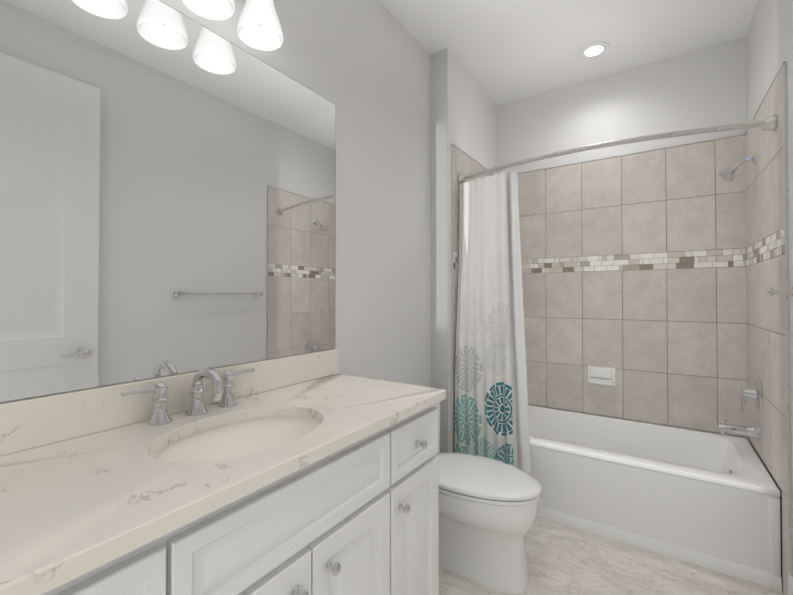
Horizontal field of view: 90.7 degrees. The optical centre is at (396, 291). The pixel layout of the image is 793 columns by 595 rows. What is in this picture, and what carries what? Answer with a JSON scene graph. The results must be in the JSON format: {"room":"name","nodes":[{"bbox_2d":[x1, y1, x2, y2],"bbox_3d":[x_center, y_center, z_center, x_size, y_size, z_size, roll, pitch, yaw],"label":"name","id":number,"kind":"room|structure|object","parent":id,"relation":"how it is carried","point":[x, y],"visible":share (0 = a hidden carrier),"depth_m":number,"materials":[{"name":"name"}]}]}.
{"room":"bathroom","nodes":[
{"label":"bathroom","id":0,"kind":"room"},
{"bbox_2d":[0,0,430,402],"bbox_3d":[-0.346,-0.120,1.754,0.120,2.800,3.870,0,-1,34],"label":"wall","id":1,"kind":"structure","parent":0,"point":[364,66],"depth_m":1.99,"materials":[{"name":"white paint"}]},
{"bbox_2d":[0,0,335,401],"bbox_3d":[-0.627,-0.297,1.221,0.005,1.088,1.270,0,-1,34],"label":"mirror","id":2,"kind":"object","parent":1,"relation":"attached to","point":[167,189],"visible":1,"depth_m":1.11,"materials":[{"name":"clear glass"}]},
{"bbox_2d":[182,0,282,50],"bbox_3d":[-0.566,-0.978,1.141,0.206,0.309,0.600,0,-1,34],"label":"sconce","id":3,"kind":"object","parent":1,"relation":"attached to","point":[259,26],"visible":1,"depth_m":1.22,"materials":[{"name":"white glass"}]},
{"bbox_2d":[431,48,496,452],"bbox_3d":[0.514,-0.108,2.826,0.120,2.800,0.890,0,-1,34],"label":"wall","id":4,"kind":"structure","parent":0,"point":[463,113],"depth_m":2.47,"materials":[{"name":"white paint"}]},
{"bbox_2d":[451,144,493,451],"bbox_3d":[0.580,0.182,2.804,0.012,2.217,0.829,0,-1,34],"label":"wall tile","id":5,"kind":"structure","parent":4,"relation":"attached to","point":[462,162],"depth_m":2.49,"materials":[{"name":"grey tile"}]},
{"bbox_2d":[379,0,757,105],"bbox_3d":[0.387,-1.575,1.281,1.884,0.100,3.870,0,-1,34],"label":"ceiling","id":6,"kind":"structure","parent":0,"point":[504,51],"depth_m":2.30,"materials":[{"name":"white paint"}]},
{"bbox_2d":[579,42,609,59],"bbox_3d":[1.240,-1.508,2.460,0.176,0.008,0.176,0,-1,34],"label":"recessed light","id":7,"kind":"object","parent":6,"relation":"in","point":[593,50],"visible":1,"depth_m":2.46,"materials":[{"name":"white paint"}]},
{"bbox_2d":[439,517,783,594],"bbox_3d":[0.387,1.324,1.247,1.884,0.100,3.870,0,-1,34],"label":"floor","id":8,"kind":"structure","parent":0,"point":[562,559],"depth_m":1.78,"materials":[{"name":"tile"}]},
{"bbox_2d":[0,348,445,594],"bbox_3d":[-0.392,0.746,1.056,0.565,1.051,1.275,0,-1,34],"label":"bathroom vanity","id":9,"kind":"object","parent":8,"relation":"on","point":[313,473],"visible":1,"depth_m":0.91,"materials":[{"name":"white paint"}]},
{"bbox_2d":[435,402,541,593],"bbox_3d":[0.296,0.914,1.890,0.772,0.735,0.396,0,-1,34],"label":"toilet","id":10,"kind":"object","parent":8,"relation":"on","point":[488,510],"visible":0.62,"depth_m":1.70,"materials":[{"name":"white ceramic"}]},
{"bbox_2d":[528,405,781,590],"bbox_3d":[1.229,1.075,2.403,1.500,0.424,0.754,0,-1,34],"label":"bathtub","id":11,"kind":"object","parent":8,"relation":"on","point":[708,500],"visible":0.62,"depth_m":2.00,"materials":[{"name":"white ceramic"}]},
{"bbox_2d":[496,37,748,440],"bbox_3d":[1.429,-0.108,2.823,1.644,2.800,0.120,0,-1,34],"label":"wall","id":12,"kind":"structure","parent":0,"point":[703,88],"depth_m":2.65,"materials":[{"name":"white paint"}]},
{"bbox_2d":[517,134,744,173],"bbox_3d":[1.442,-0.925,2.745,1.502,0.004,0.011,0,-1,34],"label":"trim","id":13,"kind":"structure","parent":12,"relation":"attached to","point":[635,153],"depth_m":2.62,"materials":[{"name":"white"}]},
{"bbox_2d":[517,135,747,436],"bbox_3d":[1.442,-0.029,2.734,1.524,1.788,0.012,0,-1,34],"label":"wall tile","id":14,"kind":"structure","parent":12,"relation":"attached to","point":[633,266],"depth_m":2.60,"materials":[{"name":"grey tile"}]},
{"bbox_2d":[587,366,615,385],"bbox_3d":[1.413,0.588,2.708,0.175,0.125,0.055,0,-1,34],"label":"soap dish","id":15,"kind":"object","parent":14,"relation":"attached to","point":[601,375],"visible":1,"depth_m":2.70,"materials":[{"name":"white ceramic"}]},
{"bbox_2d":[746,0,792,575],"bbox_3d":[1.121,-0.131,0.774,0.120,2.800,3.870,0,-1,34],"label":"wall","id":16,"kind":"structure","parent":0,"point":[769,43],"depth_m":1.74,"materials":[{"name":"white paint"}]},
{"bbox_2d":[745,62,791,594],"bbox_3d":[1.830,0.173,1.951,0.011,2.217,0.859,0,-1,34],"label":"wall tile","id":17,"kind":"structure","parent":16,"relation":"attached to","point":[767,267],"depth_m":1.80,"materials":[{"name":"grey tile"}]},
{"bbox_2d":[458,114,776,183],"bbox_3d":[1.007,-0.736,2.091,1.503,0.068,0.176,0,-1,34],"label":"shower curtain rod","id":18,"kind":"object","parent":17,"relation":"attached to","point":[769,123],"visible":0.98,"depth_m":1.90,"materials":[{"name":"silver metal"}]},
{"bbox_2d":[455,164,530,472],"bbox_3d":[0.581,0.165,2.373,0.459,1.833,0.135,0,-1,34],"label":"shower curtain","id":19,"kind":"object","parent":18,"relation":"hanging from","point":[491,409],"visible":1,"depth_m":2.32,"materials":[{"name":"fabric"}]},
{"bbox_2d":[718,153,755,181],"bbox_3d":[1.837,-0.661,2.117,0.152,0.135,0.084,0,-1,34],"label":"shower head","id":20,"kind":"object","parent":17,"relation":"attached to","point":[727,175],"visible":1,"depth_m":2.11},
{"bbox_2d":[717,419,760,438],"bbox_3d":[1.807,0.726,2.074,0.174,0.077,0.068,0,-1,34],"label":"tub spout","id":21,"kind":"object","parent":17,"relation":"attached to","point":[744,430],"visible":1,"depth_m":2.06,"materials":[{"name":"silver metal"}]},
{"bbox_2d":[740,377,762,411],"bbox_3d":[1.846,0.543,2.050,0.079,0.189,0.174,0,-1,34],"label":"tub valve","id":22,"kind":"object","parent":17,"relation":"attached to","point":[755,393],"visible":1,"depth_m":2.02,"materials":[{"name":"silver metal"}]},
{"bbox_2d":[767,287,792,295],"bbox_3d":[1.315,-0.001,1.250,0.085,0.056,0.706,0,-1,34],"label":"towel rail","id":23,"kind":"object","parent":16,"relation":"attached to","point":[774,291],"visible":1,"depth_m":1.44,"materials":[{"name":"silver metal"}]},
{"bbox_2d":[788,574,792,594],"bbox_3d":[0.822,1.198,0.436,0.018,0.135,2.761,0,-1,34],"label":"baseboard","id":24,"kind":"structure","parent":16,"relation":"attached to","point":[790,584],"depth_m":1.52,"materials":[{"name":"white paint"}]}
]}

